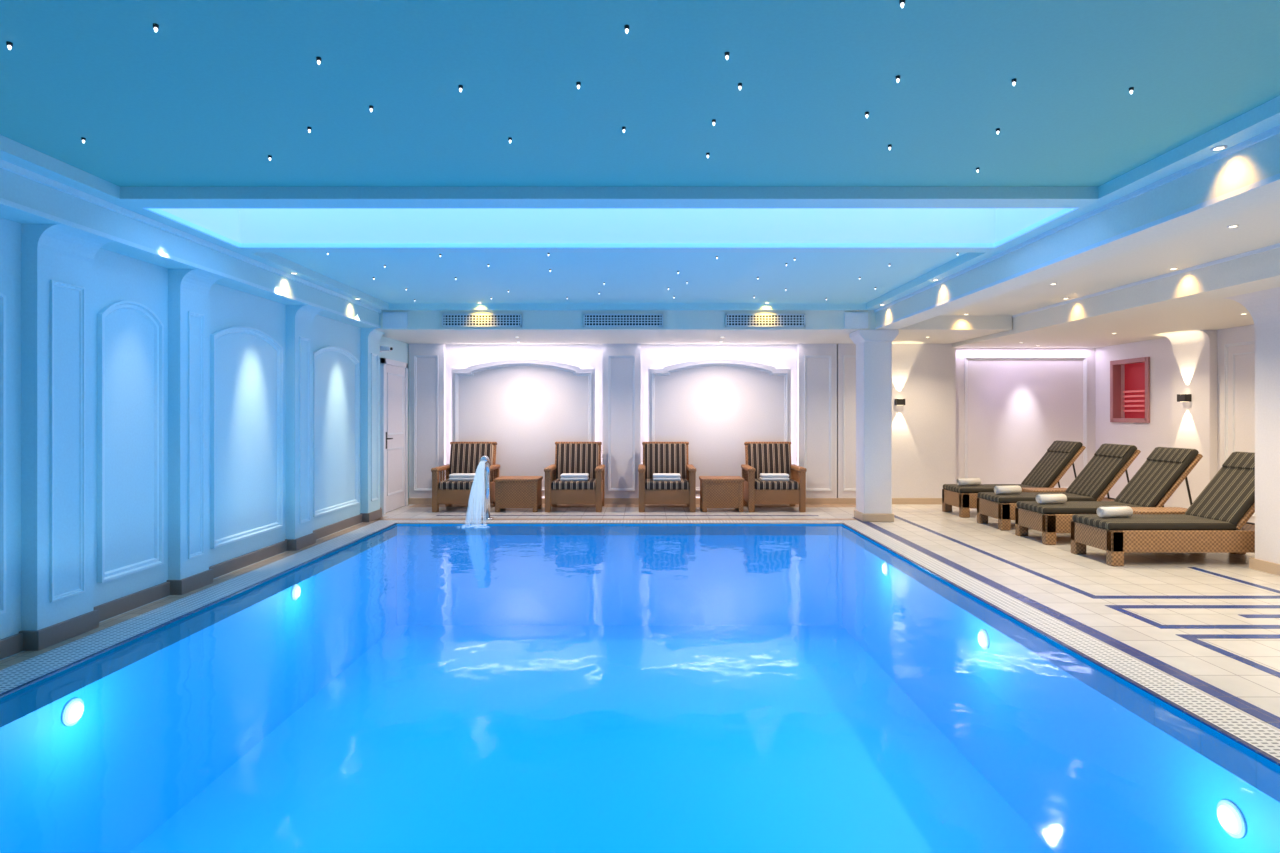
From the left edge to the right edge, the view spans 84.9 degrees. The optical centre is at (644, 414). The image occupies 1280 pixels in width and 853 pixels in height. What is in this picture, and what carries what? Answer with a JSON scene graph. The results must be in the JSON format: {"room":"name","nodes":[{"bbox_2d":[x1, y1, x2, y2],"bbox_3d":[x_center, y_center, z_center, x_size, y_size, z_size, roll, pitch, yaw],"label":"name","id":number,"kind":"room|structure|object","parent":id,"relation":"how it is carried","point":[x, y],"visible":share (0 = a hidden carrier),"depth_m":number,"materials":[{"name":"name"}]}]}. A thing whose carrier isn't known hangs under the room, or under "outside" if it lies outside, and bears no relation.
{"room":"indoor swimming pool","nodes":[
{"label":"indoor swimming pool","id":0,"kind":"room"},
{"bbox_2d":[0,159,381,327],"bbox_3d":[-3.717,-1.565,3.750,0.285,0.770,11.500,0,0,0],"label":"ceiling beam","id":1,"kind":"structure","parent":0,"point":[26,196],"depth_m":5.18,"materials":[{"name":"white paint"}]},
{"bbox_2d":[0,217,408,639],"bbox_3d":[-3.925,-0.250,4.850,0.150,3.400,13.700,0,0,0],"label":"wall","id":2,"kind":"structure","parent":0,"point":[246,364],"depth_m":6.23,"materials":[{"name":"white paint"}]},
{"bbox_2d":[0,507,381,658],"bbox_3d":[-3.788,1.390,4.075,0.125,0.120,12.150,0,0,0],"label":"baseboard","id":3,"kind":"structure","parent":2,"relation":"attached to","point":[43,638],"depth_m":5.41,"materials":[{"name":"stone"}]},
{"bbox_2d":[0,224,383,630],"bbox_3d":[-3.725,0.135,4.150,0.250,2.630,11.500,0,0,0],"label":"trim","id":4,"kind":"structure","parent":2,"relation":"attached to","point":[57,260],"depth_m":4.92,"materials":[{"name":"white paint"}]},
{"bbox_2d":[380,346,392,351],"bbox_3d":[-3.737,-0.950,10.050,0.225,0.080,0.100,0,0,0],"label":"security camera","id":5,"kind":"object","parent":2,"relation":"attached to","point":[382,348],"visible":0.85,"depth_m":10.00,"materials":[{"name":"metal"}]},
{"bbox_2d":[380,358,407,514],"bbox_3d":[-3.805,0.310,10.700,0.090,2.280,1.040,0,0,0],"label":"door","id":6,"kind":"structure","parent":2,"relation":"in","point":[393,374],"depth_m":10.59,"materials":[{"name":"white paint"}]},
{"bbox_2d":[0,0,1279,315],"bbox_3d":[0.700,-1.650,3.750,8.600,0.600,11.500,0,0,0],"label":"ceiling","id":7,"kind":"structure","parent":0,"point":[190,112],"depth_m":3.53,"materials":[{"name":"paint"}]},
{"bbox_2d":[6,0,1133,301],"bbox_3d":[-0.075,-1.486,3.776,5.948,0.028,10.626,0,0,0],"label":"lights","id":8,"kind":"object","parent":7,"relation":"in","point":[9,44],"depth_m":3.20},
{"bbox_2d":[144,208,1077,247],"bbox_3d":[-0.235,-1.645,5.375,6.430,0.450,1.150,0,0,0],"label":"ceiling light recess","id":9,"kind":"object","parent":7,"relation":"in","point":[238,227],"depth_m":5.95,"materials":[{"name":"paint"}]},
{"bbox_2d":[0,504,1279,801],"bbox_3d":[1.800,1.525,4.800,11.600,0.150,13.800,0,0,0],"label":"floor","id":10,"kind":"structure","parent":0,"point":[1142,574],"depth_m":5.99,"materials":[{"name":"beige tile"}]},
{"bbox_2d":[431,442,499,511],"bbox_3d":[-2.750,0.939,10.842,0.870,1.022,0.883,0,0,0],"label":"wicker armchair","id":11,"kind":"object","parent":10,"relation":"on","point":[458,476],"visible":0.79,"depth_m":10.84,"materials":[{"name":"wicker"}]},
{"bbox_2d":[494,476,542,511],"bbox_3d":[-1.920,1.200,10.660,0.660,0.500,0.500,0,0,0],"label":"wicker side table","id":12,"kind":"object","parent":10,"relation":"on","point":[510,491],"visible":1,"depth_m":10.43,"materials":[{"name":"brown wicker"}]},
{"bbox_2d":[544,442,604,511],"bbox_3d":[-1.070,0.939,10.842,0.870,1.022,0.883,0,0,0],"label":"wicker armchair","id":13,"kind":"object","parent":10,"relation":"on","point":[577,475],"visible":1,"depth_m":10.56,"materials":[{"name":"wicker"}]},
{"bbox_2d":[0,504,1279,728],"bbox_3d":[0.970,1.449,5.680,9.540,0.002,11.360,0,0,0],"label":"tile border","id":14,"kind":"object","parent":10,"relation":"on","point":[1247,707],"depth_m":5.35,"materials":[{"name":"tile"}]},
{"bbox_2d":[0,524,1279,852],"bbox_3d":[-0.340,2.125,5.305,5.920,1.350,8.010,0,0,0],"label":"swimming pool","id":15,"kind":"object","parent":10,"relation":"in","point":[449,693],"visible":1,"depth_m":5.71,"materials":[{"name":"blue liquid"}]},
{"bbox_2d":[61,698,83,725],"bbox_3d":[-3.280,1.710,4.030,0.040,0.150,0.150,0,0,0],"label":"lamp","id":16,"kind":"object","parent":15,"relation":"attached to","point":[73,710],"visible":1,"depth_m":4.00,"materials":[{"name":"glass"}]},
{"bbox_2d":[291,584,300,599],"bbox_3d":[-3.280,1.670,6.600,0.040,0.150,0.150,0,0,0],"label":"lamp","id":17,"kind":"object","parent":15,"relation":"attached to","point":[295,592],"visible":1,"depth_m":6.57,"materials":[{"name":"glass"}]},
{"bbox_2d":[0,523,1279,765],"bbox_3d":[-0.340,1.445,5.330,5.980,0.010,8.060,0,0,0],"label":"coping","id":18,"kind":"object","parent":15,"relation":"on","point":[1249,746],"visible":1,"depth_m":4.55,"materials":[{"name":"tile"}]},
{"bbox_2d":[0,520,1279,759],"bbox_3d":[-0.375,1.446,5.445,6.530,0.008,8.290,0,0,0],"label":"grate","id":19,"kind":"object","parent":18,"relation":"on","point":[1246,728],"visible":1,"depth_m":4.77,"materials":[{"name":"plastic"}]},
{"bbox_2d":[882,562,888,575],"bbox_3d":[2.600,1.670,7.600,0.040,0.150,0.150,0,0,0],"label":"lamp","id":20,"kind":"object","parent":15,"relation":"attached to","point":[885,568],"visible":1,"depth_m":7.56,"materials":[{"name":"glass"}]},
{"bbox_2d":[978,629,988,648],"bbox_3d":[2.600,1.730,5.400,0.040,0.150,0.150,0,0,0],"label":"lamp","id":21,"kind":"object","parent":15,"relation":"attached to","point":[983,638],"visible":1,"depth_m":5.37,"materials":[{"name":"metal"}]},
{"bbox_2d":[1216,800,1246,838],"bbox_3d":[2.600,1.800,3.120,0.040,0.150,0.150,0,0,0],"label":"lamp","id":22,"kind":"object","parent":15,"relation":"attached to","point":[1231,818],"visible":1,"depth_m":3.09,"materials":[{"name":"metal"}]},
{"label":"pool water","id":23,"kind":"object","parent":15,"relation":"in","visible":0},
{"bbox_2d":[457,456,493,528],"bbox_3d":[-2.235,1.006,9.396,0.417,0.910,0.788,0,0,0],"label":"water jet","id":24,"kind":"object","parent":23,"relation":"on","point":[480,489],"visible":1,"depth_m":9.24,"materials":[{"name":"liquid"}]},
{"bbox_2d":[638,442,695,511],"bbox_3d":[0.330,0.939,10.842,0.870,1.022,0.883,0,0,0],"label":"wicker armchair","id":25,"kind":"object","parent":10,"relation":"on","point":[666,475],"visible":1,"depth_m":10.55,"materials":[{"name":"wicker"}]},
{"bbox_2d":[699,476,743,511],"bbox_3d":[1.160,1.200,10.660,0.640,0.500,0.500,0,0,0],"label":"wicker side table","id":26,"kind":"object","parent":10,"relation":"on","point":[715,491],"visible":1,"depth_m":10.43,"materials":[{"name":"brown wicker"}]},
{"bbox_2d":[741,442,806,511],"bbox_3d":[1.970,0.939,10.842,0.870,1.022,0.883,0,0,0],"label":"wicker armchair","id":27,"kind":"object","parent":10,"relation":"on","point":[769,476],"visible":0.98,"depth_m":10.56,"materials":[{"name":"wicker"}]},
{"bbox_2d":[942,440,1085,517],"bbox_3d":[5.355,0.915,10.210,1.790,1.069,0.660,0,0,0],"label":"sun lounger","id":28,"kind":"object","parent":10,"relation":"on","point":[1060,456],"visible":0.62,"depth_m":10.06,"materials":[{"name":"wicker"}]},
{"bbox_2d":[1022,488,1066,491],"bbox_3d":[5.580,1.235,9.660,0.620,0.430,0.360,0,0,0],"label":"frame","id":29,"kind":"object","parent":10,"relation":"on","point":[1023,489],"visible":0.17,"depth_m":9.58,"materials":[{"name":"brown wicker"}]},
{"bbox_2d":[977,443,1140,529],"bbox_3d":[5.355,0.915,9.110,1.790,1.069,0.660,0,0,0],"label":"sun lounger","id":30,"kind":"object","parent":10,"relation":"on","point":[1109,462],"visible":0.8,"depth_m":8.98,"materials":[{"name":"fabric"}]},
{"bbox_2d":[1015,447,1202,544],"bbox_3d":[5.355,0.915,8.130,1.790,1.069,0.660,0,0,0],"label":"sun lounger","id":31,"kind":"object","parent":10,"relation":"on","point":[1163,471],"visible":0.6,"depth_m":8.01,"materials":[{"name":"wicker"}]},
{"bbox_2d":[1131,507,1186,513],"bbox_3d":[5.580,1.235,7.580,0.700,0.430,0.360,0,0,0],"label":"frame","id":32,"kind":"object","parent":10,"relation":"on","point":[1136,510],"visible":0.19,"depth_m":7.48,"materials":[{"name":"brown wicker"}]},
{"bbox_2d":[1071,452,1254,565],"bbox_3d":[5.355,0.915,7.030,1.790,1.069,0.660,0,0,0],"label":"sun lounger","id":33,"kind":"object","parent":10,"relation":"on","point":[1216,521],"visible":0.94,"depth_m":6.76,"materials":[{"name":"wicker"}]},
{"bbox_2d":[374,310,1011,343],"bbox_3d":[0.560,-1.555,10.535,8.840,0.790,2.130,0,0,0],"label":"bulkhead","id":34,"kind":"object","parent":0,"point":[406,326],"visible":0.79,"depth_m":9.50,"materials":[{"name":"paint"}]},
{"bbox_2d":[442,314,521,326],"bbox_3d":[-2.210,-1.282,9.485,1.080,0.175,0.029,0,0,0],"label":"air vent grille","id":35,"kind":"object","parent":34,"relation":"attached to","point":[448,320],"visible":1,"depth_m":9.47,"materials":[{"name":"metal"}]},
{"bbox_2d":[583,314,662,326],"bbox_3d":[-0.295,-1.282,9.485,1.080,0.175,0.029,0,0,0],"label":"air vent grille","id":36,"kind":"object","parent":34,"relation":"attached to","point":[589,320],"visible":1,"depth_m":9.47,"materials":[{"name":"metal"}]},
{"bbox_2d":[725,314,804,326],"bbox_3d":[1.630,-1.282,9.485,1.080,0.175,0.029,0,0,0],"label":"air vent grille","id":37,"kind":"object","parent":34,"relation":"attached to","point":[731,320],"visible":1,"depth_m":9.47,"materials":[{"name":"metal"}]},
{"bbox_2d":[409,344,1094,497],"bbox_3d":[1.800,-0.250,11.504,11.600,3.400,0.292,0,0,0],"label":"wall","id":38,"kind":"structure","parent":0,"point":[991,415],"depth_m":11.40,"materials":[{"name":"white paint"}]},
{"bbox_2d":[408,498,941,503],"bbox_3d":[1.780,1.400,11.430,11.240,0.100,0.140,0,0,0],"label":"baseboard","id":39,"kind":"structure","parent":38,"relation":"attached to","point":[410,500],"depth_m":11.36,"materials":[{"name":"stone"}]},
{"bbox_2d":[895,399,904,404],"bbox_3d":[4.130,-0.210,11.335,0.140,0.104,0.090,0,0,0],"label":"wall sconce","id":40,"kind":"object","parent":38,"relation":"attached to","point":[897,401],"visible":1,"depth_m":11.29,"materials":[{"name":"metal"}]},
{"bbox_2d":[849,329,898,521],"bbox_3d":[3.170,0.145,9.710,0.540,2.610,0.460,0,0,0],"label":"pillar","id":41,"kind":"structure","parent":0,"point":[873,346],"depth_m":9.52,"materials":[{"name":"white paint"}]},
{"bbox_2d":[874,125,1279,328],"bbox_3d":[3.270,-1.555,3.750,0.320,0.790,11.500,0,0,0],"label":"ceiling beam","id":42,"kind":"structure","parent":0,"point":[1243,177],"depth_m":4.63,"materials":[{"name":"white paint"}]},
{"bbox_2d":[952,243,1279,347],"bbox_3d":[6.242,-1.525,4.800,2.515,0.850,13.600,0,0,0],"label":"soffit","id":43,"kind":"structure","parent":0,"point":[1192,298],"depth_m":7.74,"materials":[{"name":"paint"}]},
{"bbox_2d":[1095,287,1279,563],"bbox_3d":[6.525,-0.250,4.850,2.150,3.400,13.700,0,0,0],"label":"wall","id":44,"kind":"structure","parent":0,"point":[1231,376],"depth_m":9.05,"materials":[{"name":"white paint"}]},
{"bbox_2d":[1110,357,1149,422],"bbox_3d":[7.480,-0.370,10.675,0.220,0.970,0.840,0,0,0],"label":"window","id":45,"kind":"structure","parent":44,"relation":"in","point":[1137,370],"depth_m":10.82,"materials":[{"name":"red"}]},
{"bbox_2d":[1177,394,1190,401],"bbox_3d":[7.255,-0.230,9.420,0.090,0.104,0.140,0,0,0],"label":"wall sconce","id":46,"kind":"object","parent":44,"relation":"attached to","point":[1180,397],"visible":1,"depth_m":9.36,"materials":[{"name":"metal"}]},
{"bbox_2d":[1249,558,1279,575],"bbox_3d":[6.560,1.400,4.740,1.680,0.100,13.480,0,0,0],"label":"baseboard","id":47,"kind":"structure","parent":44,"relation":"attached to","point":[1256,564],"depth_m":6.46,"materials":[{"name":"stone"}]}
]}

